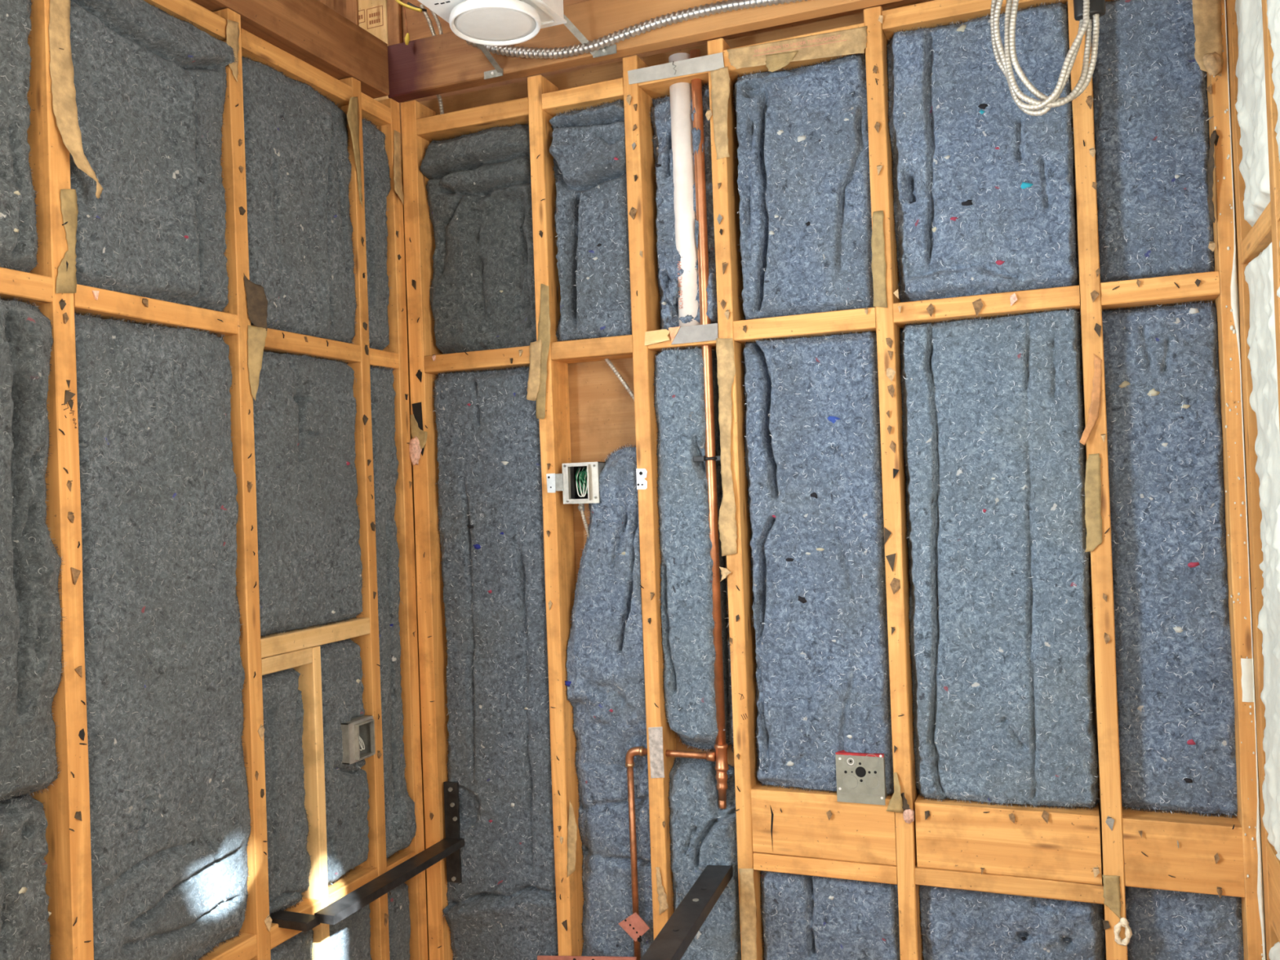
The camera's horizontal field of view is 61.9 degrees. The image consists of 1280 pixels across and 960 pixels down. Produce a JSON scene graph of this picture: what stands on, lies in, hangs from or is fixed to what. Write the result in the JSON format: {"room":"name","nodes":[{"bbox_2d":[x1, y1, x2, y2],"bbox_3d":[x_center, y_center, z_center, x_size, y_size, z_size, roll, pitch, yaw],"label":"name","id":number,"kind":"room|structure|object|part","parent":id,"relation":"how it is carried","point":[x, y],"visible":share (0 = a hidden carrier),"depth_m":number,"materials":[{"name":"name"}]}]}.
{"room":"building under construction","nodes":[
{"label":"building under construction","id":0,"kind":"room"},
{"bbox_2d":[0,0,427,959],"bbox_3d":[-1.165,-0.047,1.061,0.120,3.000,3.289,-2,-1,22],"label":"wall","id":1,"kind":"structure","parent":0,"point":[66,802],"depth_m":1.99,"materials":[{"name":"wood"}]},
{"bbox_2d":[0,0,39,272],"bbox_3d":[-1.000,-0.562,1.487,0.093,0.521,0.381,-2,-1,22],"label":"insulation batt","id":2,"kind":"object","parent":1,"relation":"in","point":[19,237],"visible":0.91,"depth_m":1.58,"materials":[{"name":"grey fabric"}]},
{"bbox_2d":[0,793,53,959],"bbox_3d":[-0.959,0.813,1.464,0.083,0.689,0.363,-2,-1,22],"label":"insulation batt","id":3,"kind":"object","parent":1,"relation":"in","point":[24,925],"visible":0.99,"depth_m":1.56,"materials":[{"name":"grey fabric"}]},
{"bbox_2d":[0,296,66,804],"bbox_3d":[-0.971,0.103,1.467,0.113,0.750,0.362,-2,-1,22],"label":"insulation batt","id":4,"kind":"object","parent":1,"relation":"attached to","point":[31,646],"visible":1,"depth_m":1.57,"materials":[{"name":"grey fabric"}]},
{"bbox_2d":[55,189,78,293],"bbox_3d":[-0.882,-0.368,1.642,0.003,0.169,0.044,-2,-1,22],"label":"paper","id":5,"kind":"object","parent":1,"relation":"attached to","point":[66,280],"visible":1,"depth_m":1.65,"materials":[{"name":"paper"}]},
{"bbox_2d":[48,0,102,198],"bbox_3d":[-0.874,-0.601,1.652,0.068,0.325,0.032,-2,-1,-25],"label":"paper","id":6,"kind":"object","parent":1,"relation":"attached to","point":[61,66],"visible":1,"depth_m":1.65,"materials":[{"name":"paper"}]},
{"bbox_2d":[69,0,236,311],"bbox_3d":[-0.849,-0.564,1.831,0.114,0.528,0.361,-2,-1,22],"label":"insulation batt","id":7,"kind":"object","parent":1,"relation":"in","point":[150,84],"visible":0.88,"depth_m":1.81,"materials":[{"name":"grey fabric"}]},
{"bbox_2d":[74,311,252,959],"bbox_3d":[-0.828,0.286,1.826,0.093,1.119,0.362,-2,-1,22],"label":"insulation batt","id":8,"kind":"object","parent":1,"relation":"attached to","point":[170,817],"visible":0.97,"depth_m":1.79,"materials":[{"name":"grey fabric"}]},
{"bbox_2d":[226,19,239,81],"bbox_3d":[-0.759,-0.802,1.988,0.003,0.115,0.039,-2,-1,16],"label":"paper","id":9,"kind":"object","parent":1,"relation":"attached to","point":[232,28],"visible":0.94,"depth_m":1.99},
{"bbox_2d":[243,272,267,330],"bbox_3d":[-0.723,-0.334,2.007,0.042,0.107,0.010,-2,-1,-30],"label":"paper","id":10,"kind":"object","parent":1,"relation":"attached to","point":[257,302],"visible":1,"depth_m":2.01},
{"bbox_2d":[247,324,266,400],"bbox_3d":[-0.719,-0.220,2.006,0.038,0.142,0.005,-2,-1,-36],"label":"paper","id":11,"kind":"object","parent":1,"relation":"attached to","point":[257,335],"visible":1,"depth_m":2.00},
{"bbox_2d":[262,667,311,913],"bbox_3d":[-0.716,0.605,2.085,0.082,0.484,0.161,-2,-1,22],"label":"insulation batt","id":12,"kind":"object","parent":1,"relation":"in","point":[289,862],"visible":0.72,"depth_m":2.07,"materials":[{"name":"grey fabric"}]},
{"bbox_2d":[270,928,314,959],"bbox_3d":[-0.697,1.116,2.079,0.083,0.478,0.160,-2,-1,22],"label":"insulation batt","id":13,"kind":"object","parent":1,"relation":"attached to","point":[299,947],"visible":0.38,"depth_m":2.08,"materials":[{"name":"grey fabric"}]},
{"bbox_2d":[241,56,358,343],"bbox_3d":[-0.714,-0.556,2.182,0.099,0.538,0.347,-2,-1,22],"label":"insulation batt","id":14,"kind":"object","parent":1,"relation":"in","point":[298,165],"visible":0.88,"depth_m":2.15,"materials":[{"name":"grey fabric"}]},
{"bbox_2d":[253,350,364,637],"bbox_3d":[-0.697,0.023,2.177,0.091,0.565,0.348,-2,-1,22],"label":"insulation batt","id":15,"kind":"object","parent":1,"relation":"attached to","point":[310,566],"visible":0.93,"depth_m":2.15,"materials":[{"name":"grey fabric"}]},
{"bbox_2d":[320,638,370,885],"bbox_3d":[-0.645,0.589,2.251,0.089,0.515,0.178,-2,-1,22],"label":"insulation batt","id":16,"kind":"object","parent":1,"relation":"attached to","point":[346,785],"visible":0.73,"depth_m":2.23,"materials":[{"name":"grey fabric"}]},
{"bbox_2d":[328,903,371,959],"bbox_3d":[-0.627,1.118,2.246,0.086,0.473,0.178,-2,-1,22],"label":"insulation batt","id":17,"kind":"object","parent":1,"relation":"attached to","point":[349,938],"visible":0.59,"depth_m":2.23,"materials":[{"name":"grey fabric"}]},
{"bbox_2d":[346,97,363,208],"bbox_3d":[-0.617,-0.719,2.309,0.008,0.245,0.069,-2,-1,6],"label":"paper","id":18,"kind":"object","parent":1,"relation":"attached to","point":[353,117],"visible":1,"depth_m":2.32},
{"bbox_2d":[340,715,375,764],"bbox_3d":[-0.612,0.549,2.262,0.072,0.084,0.082,-2,-1,22],"label":"switch box","id":19,"kind":"object","parent":1,"relation":"attached to","point":[358,744],"visible":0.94,"depth_m":2.23,"materials":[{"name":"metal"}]},
{"bbox_2d":[269,781,464,931],"bbox_3d":[-0.571,0.814,2.278,0.185,0.229,0.565,-2,-1,22],"label":"bracket","id":20,"kind":"object","parent":1,"relation":"attached to","point":[449,847],"visible":0.81,"depth_m":2.23,"materials":[{"name":"black metal"}]},
{"bbox_3d":[-0.685,0.840,2.040,0.151,0.016,0.038,-2,-1,22],"label":"short arm","id":21,"kind":"part","parent":20,"relation":"part of","materials":[{"name":"black metal"}]},
{"bbox_3d":[-0.499,0.832,2.268,0.046,0.017,0.530,-2,-1,22],"label":"long arm","id":22,"kind":"part","parent":20,"relation":"part of","materials":[{"name":"black metal"}]},
{"bbox_3d":[-0.431,0.811,2.456,0.036,0.229,0.008,-2,-1,22],"label":"wall plate","id":23,"kind":"part","parent":20,"relation":"part of","materials":[{"name":"black metal"}]},
{"bbox_2d":[361,117,391,350],"bbox_3d":[-0.623,-0.554,2.419,0.090,0.538,0.124,-2,-1,22],"label":"insulation batt","id":24,"kind":"object","parent":1,"relation":"in","point":[377,186],"visible":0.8,"depth_m":2.40,"materials":[{"name":"grey fabric"}]},
{"bbox_2d":[369,364,417,860],"bbox_3d":[-0.582,0.298,2.405,0.111,1.113,0.123,-2,-1,22],"label":"insulation batt","id":25,"kind":"object","parent":1,"relation":"in","point":[399,807],"visible":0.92,"depth_m":2.38,"materials":[{"name":"grey fabric"}]},
{"bbox_2d":[393,129,404,204],"bbox_3d":[-0.560,-0.724,2.460,0.010,0.171,0.054,-2,-1,11],"label":"paper","id":26,"kind":"object","parent":1,"relation":"attached to","point":[398,186],"visible":1,"depth_m":2.46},
{"bbox_2d":[387,882,410,959],"bbox_3d":[-0.564,1.124,2.400,0.088,0.456,0.122,-2,-1,22],"label":"insulation batt","id":27,"kind":"object","parent":1,"relation":"attached to","point":[399,922],"visible":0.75,"depth_m":2.38,"materials":[{"name":"grey fabric"}]},
{"bbox_2d":[191,0,923,106],"bbox_3d":[-0.479,-1.226,1.108,2.461,0.751,4.100,-2,-1,22],"label":"ceiling","id":28,"kind":"structure","parent":0,"point":[363,41],"depth_m":2.29,"materials":[{"name":"wood"}]},
{"bbox_2d":[395,0,426,44],"bbox_3d":[-0.516,-1.040,2.399,0.078,0.109,0.030,-2,-1,22],"label":"wire","id":29,"kind":"object","parent":28,"relation":"hanging from","point":[410,6],"visible":1,"depth_m":2.39,"materials":[{"name":"yellow plastic"}]},
{"bbox_2d":[419,4,435,35],"bbox_3d":[-0.514,-1.114,2.602,0.049,0.100,0.010,-2,-1,22],"label":"cable","id":30,"kind":"object","parent":28,"relation":"attached to","point":[421,6],"visible":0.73,"depth_m":2.60,"materials":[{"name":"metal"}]},
{"bbox_2d":[429,8,443,34],"bbox_3d":[-0.500,-1.119,2.596,0.048,0.105,0.010,-2,-1,22],"label":"cable","id":31,"kind":"object","parent":28,"relation":"attached to","point":[436,17],"visible":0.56,"depth_m":2.59,"materials":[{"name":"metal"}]},
{"bbox_2d":[476,44,503,79],"bbox_3d":[-0.341,-0.907,2.293,0.053,0.043,0.118,-2,-1,22],"label":"strap","id":32,"kind":"object","parent":28,"relation":"attached to","point":[498,72],"visible":0.91,"depth_m":2.32,"materials":[{"name":"metal"}]},
{"bbox_2d":[417,0,566,45],"bbox_3d":[-0.298,-0.914,1.986,0.210,0.108,0.301,-2,-1,22],"label":"ceiling light","id":33,"kind":"object","parent":28,"relation":"attached to","point":[482,22],"visible":1,"depth_m":2.02,"materials":[{"name":"white plastic"}]},
{"bbox_2d":[564,14,617,57],"bbox_3d":[-0.132,-0.941,2.219,0.164,0.098,0.042,-2,-1,-26],"label":"strap","id":34,"kind":"object","parent":28,"relation":"attached to","point":[610,50],"visible":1,"depth_m":2.23,"materials":[{"name":"metal"}]},
{"bbox_3d":[-0.145,-0.942,2.212,0.135,0.094,0.011,-2,-1,-40],"label":"strap leg","id":35,"kind":"part","parent":34,"relation":"part of","materials":[{"name":"metal"}]},
{"bbox_2d":[466,0,807,59],"bbox_3d":[0.026,-0.947,2.182,0.868,0.088,0.036,-2,-1,22],"label":"conduit","id":36,"kind":"object","parent":28,"relation":"attached to","point":[724,6],"visible":0.94,"depth_m":2.20,"materials":[{"name":"metal"}]},
{"bbox_2d":[990,0,1106,115],"bbox_3d":[0.637,-0.716,1.671,0.171,0.287,0.048,-2,-1,24],"label":"cable coil","id":37,"kind":"object","parent":28,"relation":"hanging from","point":[1085,11],"visible":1,"depth_m":1.66,"materials":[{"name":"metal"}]},
{"bbox_2d":[399,0,1266,959],"bbox_3d":[0.291,0.234,2.204,1.970,2.360,0.117,-2,-1,22],"label":"wall","id":38,"kind":"structure","parent":0,"point":[1055,853],"depth_m":2.13,"materials":[{"name":"brown wood"}]},
{"bbox_2d":[408,435,422,465],"bbox_3d":[-0.522,-0.068,2.473,0.035,0.069,0.012,-2,-1,22],"label":"tuft","id":39,"kind":"object","parent":38,"relation":"attached to","point":[414,446],"visible":1,"depth_m":2.47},
{"bbox_2d":[409,413,427,448],"bbox_3d":[-0.512,-0.110,2.470,0.046,0.087,0.002,-2,-1,23],"label":"paper","id":40,"kind":"object","parent":38,"relation":"attached to","point":[421,435],"visible":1,"depth_m":2.47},
{"bbox_2d":[435,93,444,114],"bbox_3d":[-0.470,-0.883,2.509,0.021,0.060,0.010,-2,-1,22],"label":"cable","id":41,"kind":"object","parent":38,"relation":"attached to","point":[438,96],"visible":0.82,"depth_m":2.50,"materials":[{"name":"metal"}]},
{"bbox_2d":[419,123,536,354],"bbox_3d":[-0.360,-0.549,2.453,0.307,0.522,0.098,-2,-1,22],"label":"insulation batt","id":42,"kind":"object","parent":38,"relation":"attached to","point":[482,297],"visible":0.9,"depth_m":2.45,"materials":[{"name":"grey fabric"}]},
{"bbox_2d":[432,365,558,959],"bbox_3d":[-0.325,0.443,2.440,0.308,1.405,0.101,-2,-1,22],"label":"insulation batt","id":43,"kind":"object","parent":38,"relation":"attached to","point":[504,906],"visible":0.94,"depth_m":2.42,"materials":[{"name":"fabric"}]},
{"bbox_2d":[526,339,542,400],"bbox_3d":[-0.233,-0.242,2.353,0.041,0.135,0.005,-2,-1,22],"label":"paper","id":44,"kind":"object","parent":38,"relation":"attached to","point":[534,379],"visible":1,"depth_m":2.35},
{"bbox_2d":[535,284,551,418],"bbox_3d":[-0.214,-0.284,2.348,0.045,0.299,0.007,-2,-1,22],"label":"paper","id":45,"kind":"object","parent":38,"relation":"attached to","point":[544,325],"visible":1,"depth_m":2.35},
{"bbox_2d":[546,473,563,493],"bbox_3d":[-0.187,0.007,2.342,0.040,0.042,0.004,-2,-1,22],"label":"tab","id":46,"kind":"object","parent":38,"relation":"attached to","point":[554,481],"visible":1,"depth_m":2.34,"materials":[{"name":"metal"}]},
{"bbox_3d":[-0.179,0.005,2.340,0.023,0.038,0.002,-2,-1,22],"label":"tab arm","id":47,"kind":"part","parent":46,"relation":"part of","materials":[{"name":"metal"}]},
{"bbox_2d":[567,800,577,876],"bbox_3d":[-0.149,0.783,2.327,0.029,0.172,0.002,-2,-1,22],"label":"paper","id":48,"kind":"object","parent":38,"relation":"attached to","point":[571,827],"visible":1,"depth_m":2.33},
{"bbox_2d":[561,462,605,537],"bbox_3d":[-0.116,0.072,2.348,0.086,0.220,0.083,-2,-1,22],"label":"switch box","id":49,"kind":"object","parent":38,"relation":"attached to","point":[580,480],"visible":0.72,"depth_m":2.33,"materials":[{"name":"metal"}]},
{"bbox_3d":[-0.129,0.007,2.322,0.086,0.089,0.003,-2,-1,22],"label":"plate","id":50,"kind":"part","parent":49,"relation":"part of","materials":[{"name":"metal"}]},
{"bbox_2d":[537,955,636,959],"bbox_3d":[-0.117,1.053,2.312,0.239,0.069,0.003,-2,-1,22],"label":"strap","id":51,"kind":"object","parent":38,"relation":"attached to","point":[539,957],"visible":1,"depth_m":2.31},
{"bbox_2d":[549,98,631,341],"bbox_3d":[-0.105,-0.565,2.341,0.209,0.523,0.112,-2,-1,22],"label":"insulation batt","id":52,"kind":"object","parent":38,"relation":"attached to","point":[587,148],"visible":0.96,"depth_m":2.31,"materials":[{"name":"fabric"}]},
{"bbox_2d":[564,444,653,958],"bbox_3d":[-0.063,0.529,2.337,0.209,1.212,0.096,-2,-1,22],"label":"insulation batt","id":53,"kind":"object","parent":38,"relation":"attached to","point":[605,683],"visible":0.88,"depth_m":2.32,"materials":[{"name":"blue fabric"}]},
{"bbox_2d":[604,358,634,400],"bbox_3d":[-0.040,-0.218,2.345,0.103,0.131,0.013,-2,-1,34],"label":"cable","id":54,"kind":"object","parent":38,"relation":"attached to","point":[608,362],"visible":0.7,"depth_m":2.34,"materials":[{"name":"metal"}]},
{"bbox_2d":[617,912,649,942],"bbox_3d":[-0.013,0.951,2.270,0.072,0.063,0.002,-2,-1,22],"label":"plate","id":55,"kind":"object","parent":38,"relation":"attached to","point":[633,925],"visible":1,"depth_m":2.27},
{"bbox_2d":[635,468,647,488],"bbox_3d":[0.004,-0.002,2.264,0.024,0.045,0.002,-2,-1,22],"label":"plate","id":56,"kind":"object","parent":38,"relation":"attached to","point":[642,483],"visible":1,"depth_m":2.26,"materials":[{"name":"metal"}]},
{"bbox_2d":[648,726,664,777],"bbox_3d":[0.035,0.576,2.253,0.032,0.110,0.002,-2,-1,22],"label":"plate","id":57,"kind":"object","parent":38,"relation":"attached to","point":[655,734],"visible":1,"depth_m":2.25,"materials":[{"name":"metal"}]},
{"bbox_2d":[644,328,670,346],"bbox_3d":[0.037,-0.301,2.248,0.058,0.031,0.004,-2,-1,22],"label":"wood splinter","id":58,"kind":"object","parent":38,"relation":"attached to","point":[651,337],"visible":1,"depth_m":2.25,"materials":[{"name":"brown wood"}]},
{"bbox_2d":[655,866,668,915],"bbox_3d":[0.046,0.868,2.247,0.026,0.102,0.004,-2,-1,22],"label":"paper","id":59,"kind":"object","parent":38,"relation":"attached to","point":[662,896],"visible":1,"depth_m":2.25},
{"bbox_2d":[668,326,679,342],"bbox_3d":[0.073,-0.304,2.235,0.027,0.033,0.002,-2,-1,22],"label":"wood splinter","id":60,"kind":"object","parent":38,"relation":"attached to","point":[673,331],"visible":1,"depth_m":2.23,"materials":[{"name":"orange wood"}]},
{"bbox_2d":[627,52,724,84],"bbox_3d":[0.073,-0.859,2.232,0.214,0.035,0.003,-2,-1,22],"label":"plate","id":61,"kind":"object","parent":38,"relation":"attached to","point":[712,62],"visible":1,"depth_m":2.23,"materials":[{"name":"metal"}]},
{"bbox_2d":[625,48,728,959],"bbox_3d":[0.058,0.081,2.276,0.231,1.965,0.032,-2,-1,21],"label":"copper pipe","id":62,"kind":"object","parent":38,"relation":"attached to","point":[719,756],"visible":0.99,"depth_m":2.24,"materials":[{"name":"metal"}]},
{"bbox_2d":[661,53,703,328],"bbox_3d":[0.093,-0.613,2.278,0.107,0.584,0.060,-2,-1,22],"label":"vent pipe","id":63,"kind":"object","parent":38,"relation":"attached to","point":[686,226],"visible":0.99,"depth_m":2.26,"materials":[{"name":"white plastic"}]},
{"bbox_2d":[649,83,718,329],"bbox_3d":[0.098,-0.580,2.283,0.172,0.534,0.069,-2,-1,22],"label":"insulation batt","id":64,"kind":"object","parent":38,"relation":"in","point":[668,255],"visible":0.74,"depth_m":2.28,"materials":[{"name":"blue fabric"}]},
{"bbox_2d":[640,865,733,959],"bbox_3d":[0.064,0.810,1.894,0.051,0.025,0.800,-2,-1,18],"label":"bracket","id":65,"kind":"object","parent":38,"relation":"attached to","point":[672,942],"visible":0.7,"depth_m":1.96,"materials":[{"name":"black metal"}]},
{"bbox_2d":[653,346,730,751],"bbox_3d":[0.108,0.150,2.273,0.142,0.868,0.082,-2,-1,22],"label":"insulation batt","id":66,"kind":"object","parent":38,"relation":"attached to","point":[686,598],"visible":0.98,"depth_m":2.25,"materials":[{"name":"fabric"}]},
{"bbox_2d":[671,323,717,344],"bbox_3d":[0.113,-0.304,2.219,0.104,0.036,0.002,-2,-1,22],"label":"plate","id":67,"kind":"object","parent":38,"relation":"attached to","point":[705,332],"visible":1,"depth_m":2.22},
{"bbox_2d":[667,757,741,959],"bbox_3d":[0.145,0.858,2.255,0.170,0.537,0.095,-2,-1,22],"label":"insulation batt","id":68,"kind":"object","parent":38,"relation":"attached to","point":[702,834],"visible":0.72,"depth_m":2.23,"materials":[{"name":"fabric"}]},
{"bbox_2d":[693,455,720,462],"bbox_3d":[0.150,-0.045,2.242,0.068,0.011,0.036,-2,-1,22],"label":"clip","id":69,"kind":"object","parent":38,"relation":"attached to","point":[695,459],"visible":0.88,"depth_m":2.23,"materials":[{"name":"black metal"}]},
{"bbox_3d":[0.171,-0.046,2.234,0.024,0.010,0.012,-2,-1,22],"label":"arm","id":70,"kind":"part","parent":69,"relation":"part of","materials":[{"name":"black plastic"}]},
{"bbox_2d":[710,66,730,159],"bbox_3d":[0.168,-0.754,2.193,0.042,0.187,0.003,-2,-1,22],"label":"paper","id":71,"kind":"object","parent":38,"relation":"attached to","point":[720,92],"visible":1,"depth_m":2.19,"materials":[{"name":"paper"}]},
{"bbox_2d":[715,359,733,752],"bbox_3d":[0.188,0.146,2.261,0.043,0.871,0.045,-2,-1,22],"label":"insulation batt","id":72,"kind":"object","parent":38,"relation":"attached to","point":[729,690],"visible":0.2,"depth_m":2.25,"materials":[{"name":"grey fabric"}]},
{"bbox_2d":[719,566,730,582],"bbox_3d":[0.175,0.194,2.190,0.028,0.032,0.004,-2,-1,31],"label":"paper","id":73,"kind":"object","parent":38,"relation":"attached to","point":[724,572],"visible":1,"depth_m":2.19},
{"bbox_2d":[715,337,737,555],"bbox_3d":[0.178,-0.069,2.186,0.047,0.450,0.009,-2,-1,22],"label":"paper","id":74,"kind":"object","parent":38,"relation":"attached to","point":[727,527],"visible":1,"depth_m":2.19,"materials":[{"name":"paper"}]},
{"bbox_2d":[738,868,756,959],"bbox_3d":[0.221,0.894,2.177,0.036,0.205,0.002,-2,-1,22],"label":"paper","id":75,"kind":"object","parent":38,"relation":"attached to","point":[748,908],"visible":1,"depth_m":2.18,"materials":[{"name":"paper"}]},
{"bbox_2d":[764,50,798,72],"bbox_3d":[0.285,-0.841,2.141,0.069,0.037,0.004,-2,-1,22],"label":"paper","id":76,"kind":"object","parent":38,"relation":"attached to","point":[775,62],"visible":1,"depth_m":2.14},
{"bbox_2d":[727,26,866,69],"bbox_3d":[0.312,-0.858,2.134,0.286,0.061,0.004,-2,-1,22],"label":"paper","id":77,"kind":"object","parent":38,"relation":"attached to","point":[851,41],"visible":1,"depth_m":2.12,"materials":[{"name":"paper"}]},
{"bbox_2d":[731,53,873,319],"bbox_3d":[0.330,-0.589,2.171,0.303,0.522,0.100,-2,-1,22],"label":"insulation batt","id":78,"kind":"object","parent":38,"relation":"attached to","point":[803,180],"visible":0.94,"depth_m":2.14,"materials":[{"name":"blue fabric"}]},
{"bbox_2d":[742,330,893,796],"bbox_3d":[0.356,0.167,2.161,0.303,0.927,0.104,-2,-1,22],"label":"insulation batt","id":79,"kind":"object","parent":38,"relation":"attached to","point":[813,457],"visible":0.89,"depth_m":2.14,"materials":[{"name":"blue fabric"}]},
{"bbox_2d":[760,870,900,959],"bbox_3d":[0.392,1.052,2.164,0.302,0.532,0.076,-2,-1,22],"label":"insulation batt","id":80,"kind":"object","parent":38,"relation":"attached to","point":[805,917],"visible":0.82,"depth_m":2.14,"materials":[{"name":"blue fabric"}]},
{"bbox_2d":[835,750,888,805],"bbox_3d":[0.438,0.584,2.106,0.094,0.098,0.044,-2,-1,22],"label":"junction box","id":81,"kind":"object","parent":38,"relation":"attached to","point":[860,776],"visible":0.99,"depth_m":2.09,"materials":[{"name":"metal"}]},
{"bbox_2d":[871,210,887,307],"bbox_3d":[0.464,-0.428,2.073,0.029,0.189,0.002,-2,-1,22],"label":"paper","id":82,"kind":"object","parent":38,"relation":"attached to","point":[878,265],"visible":1,"depth_m":2.07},
{"bbox_2d":[886,772,903,813],"bbox_3d":[0.491,0.604,2.062,0.033,0.078,0.010,-2,-1,32],"label":"paper","id":83,"kind":"object","parent":38,"relation":"attached to","point":[895,803],"visible":1,"depth_m":2.06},
{"bbox_2d":[901,792,911,811],"bbox_3d":[0.509,0.620,2.049,0.004,0.037,0.026,-2,-1,-30],"label":"paper","id":84,"kind":"object","parent":38,"relation":"attached to","point":[905,806],"visible":1,"depth_m":2.05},
{"bbox_2d":[902,807,914,823],"bbox_3d":[0.516,0.644,2.050,0.014,0.034,0.021,-2,-1,-34],"label":"tuft","id":85,"kind":"object","parent":84,"relation":"hanging from","point":[908,815],"visible":1,"depth_m":2.04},
{"bbox_2d":[886,0,1079,302],"bbox_3d":[0.649,-0.617,2.040,0.348,0.544,0.103,-2,-1,22],"label":"insulation batt","id":86,"kind":"object","parent":38,"relation":"attached to","point":[984,192],"visible":0.88,"depth_m":2.02,"materials":[{"name":"blue fabric"}]},
{"bbox_2d":[898,307,1100,810],"bbox_3d":[0.679,0.151,2.039,0.348,0.937,0.086,-2,-1,22],"label":"insulation batt","id":87,"kind":"object","parent":38,"relation":"attached to","point":[1001,636],"visible":0.94,"depth_m":2.02,"materials":[{"name":"fabric"}]},
{"bbox_2d":[918,884,1106,959],"bbox_3d":[0.713,1.037,2.032,0.349,0.536,0.080,-2,-1,22],"label":"insulation batt","id":88,"kind":"object","parent":38,"relation":"attached to","point":[957,924],"visible":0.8,"depth_m":2.02,"materials":[{"name":"blue fabric"}]},
{"bbox_2d":[1079,353,1102,445],"bbox_3d":[0.814,-0.146,1.929,0.045,0.166,0.005,-2,-1,6],"label":"paper","id":89,"kind":"object","parent":38,"relation":"attached to","point":[1093,411],"visible":1,"depth_m":1.93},
{"bbox_2d":[1084,453,1102,551],"bbox_3d":[0.819,0.041,1.929,0.033,0.178,0.002,-2,-1,18],"label":"paper","id":90,"kind":"object","parent":38,"relation":"attached to","point":[1093,518],"visible":1,"depth_m":1.93,"materials":[{"name":"paper"}]},
{"bbox_2d":[1102,875,1121,918],"bbox_3d":[0.850,0.751,1.920,0.030,0.078,0.002,-2,-1,22],"label":"paper","id":91,"kind":"object","parent":38,"relation":"attached to","point":[1112,895],"visible":1,"depth_m":1.92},
{"bbox_2d":[1114,920,1132,946],"bbox_3d":[0.866,0.812,1.911,0.030,0.045,0.013,-2,-1,22],"label":"ring","id":92,"kind":"object","parent":38,"relation":"attached to","point":[1128,933],"visible":1,"depth_m":1.91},
{"bbox_2d":[1120,917,1128,925],"bbox_3d":[0.866,0.791,1.909,0.013,0.016,0.014,-2,-1,-16],"label":"tuft","id":93,"kind":"object","parent":38,"relation":"attached to","point":[1123,921],"visible":1,"depth_m":1.91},
{"bbox_2d":[1091,0,1214,282],"bbox_3d":[0.936,-0.627,1.952,0.207,0.542,0.049,-2,-1,22],"label":"insulation batt","id":94,"kind":"object","parent":38,"relation":"attached to","point":[1150,100],"visible":0.84,"depth_m":1.94,"materials":[{"name":"blue fabric"}]},
{"bbox_2d":[1102,299,1237,818],"bbox_3d":[0.963,0.142,1.943,0.210,0.934,0.050,-2,-1,22],"label":"insulation batt","id":95,"kind":"object","parent":38,"relation":"attached to","point":[1175,694],"visible":0.92,"depth_m":1.93,"materials":[{"name":"blue fabric"}]},
{"bbox_2d":[1124,886,1244,959],"bbox_3d":[0.996,1.008,1.934,0.209,0.570,0.048,-2,-1,22],"label":"insulation batt","id":96,"kind":"object","parent":38,"relation":"attached to","point":[1164,924],"visible":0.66,"depth_m":1.92,"materials":[{"name":"blue fabric"}]},
{"bbox_2d":[1191,0,1223,76],"bbox_3d":[0.988,-0.778,1.854,0.047,0.159,0.006,-2,-1,19],"label":"paper","id":97,"kind":"object","parent":38,"relation":"attached to","point":[1206,14],"visible":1,"depth_m":1.85,"materials":[{"name":"paper"}]},
{"bbox_2d":[1202,51,1222,75],"bbox_3d":[0.993,-0.720,1.849,0.031,0.044,0.016,-2,-1,22],"label":"paper","id":98,"kind":"object","parent":97,"relation":"attached to","point":[1212,62],"visible":1,"depth_m":1.84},
{"bbox_2d":[1207,129,1216,222],"bbox_3d":[0.995,-0.527,1.854,0.014,0.162,0.016,-2,-1,-18],"label":"paper","id":99,"kind":"object","parent":38,"relation":"attached to","point":[1211,164],"visible":1,"depth_m":1.85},
{"bbox_2d":[1226,0,1279,959],"bbox_3d":[0.507,-0.114,0.381,0.110,3.000,3.289,-2,-1,22],"label":"wall","id":100,"kind":"structure","parent":0,"point":[1251,241],"depth_m":1.80,"materials":[{"name":"wood"}]},
{"bbox_2d":[1235,0,1270,226],"bbox_3d":[0.972,-0.887,1.646,0.098,0.965,0.258,-2,-1,22],"label":"foam","id":101,"kind":"object","parent":100,"relation":"attached to","point":[1251,104],"visible":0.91,"depth_m":1.65,"materials":[{"name":"plastic"}]},
{"bbox_2d":[1244,242,1279,860],"bbox_3d":[1.008,0.117,1.635,0.100,0.963,0.264,-2,-1,22],"label":"foam","id":102,"kind":"object","parent":100,"relation":"in","point":[1259,273],"visible":0.99,"depth_m":1.66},
{"bbox_2d":[1266,0,1279,162],"bbox_3d":[0.841,-0.884,1.325,0.101,0.982,0.330,-2,-1,22],"label":"foam","id":103,"kind":"object","parent":100,"relation":"attached to","point":[1273,6],"visible":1,"depth_m":1.44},
{"bbox_2d":[1268,941,1279,959],"bbox_3d":[1.042,1.055,1.626,0.100,0.618,0.265,-2,-1,22],"label":"foam","id":104,"kind":"object","parent":100,"relation":"attached to","point":[1274,952],"visible":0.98,"depth_m":1.74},
{"bbox_2d":[1276,244,1279,297],"bbox_3d":[0.881,0.122,1.321,0.098,0.968,0.342,-2,-1,22],"label":"foam","id":105,"kind":"object","parent":100,"relation":"attached to","point":[1278,289],"visible":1,"depth_m":1.47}
]}

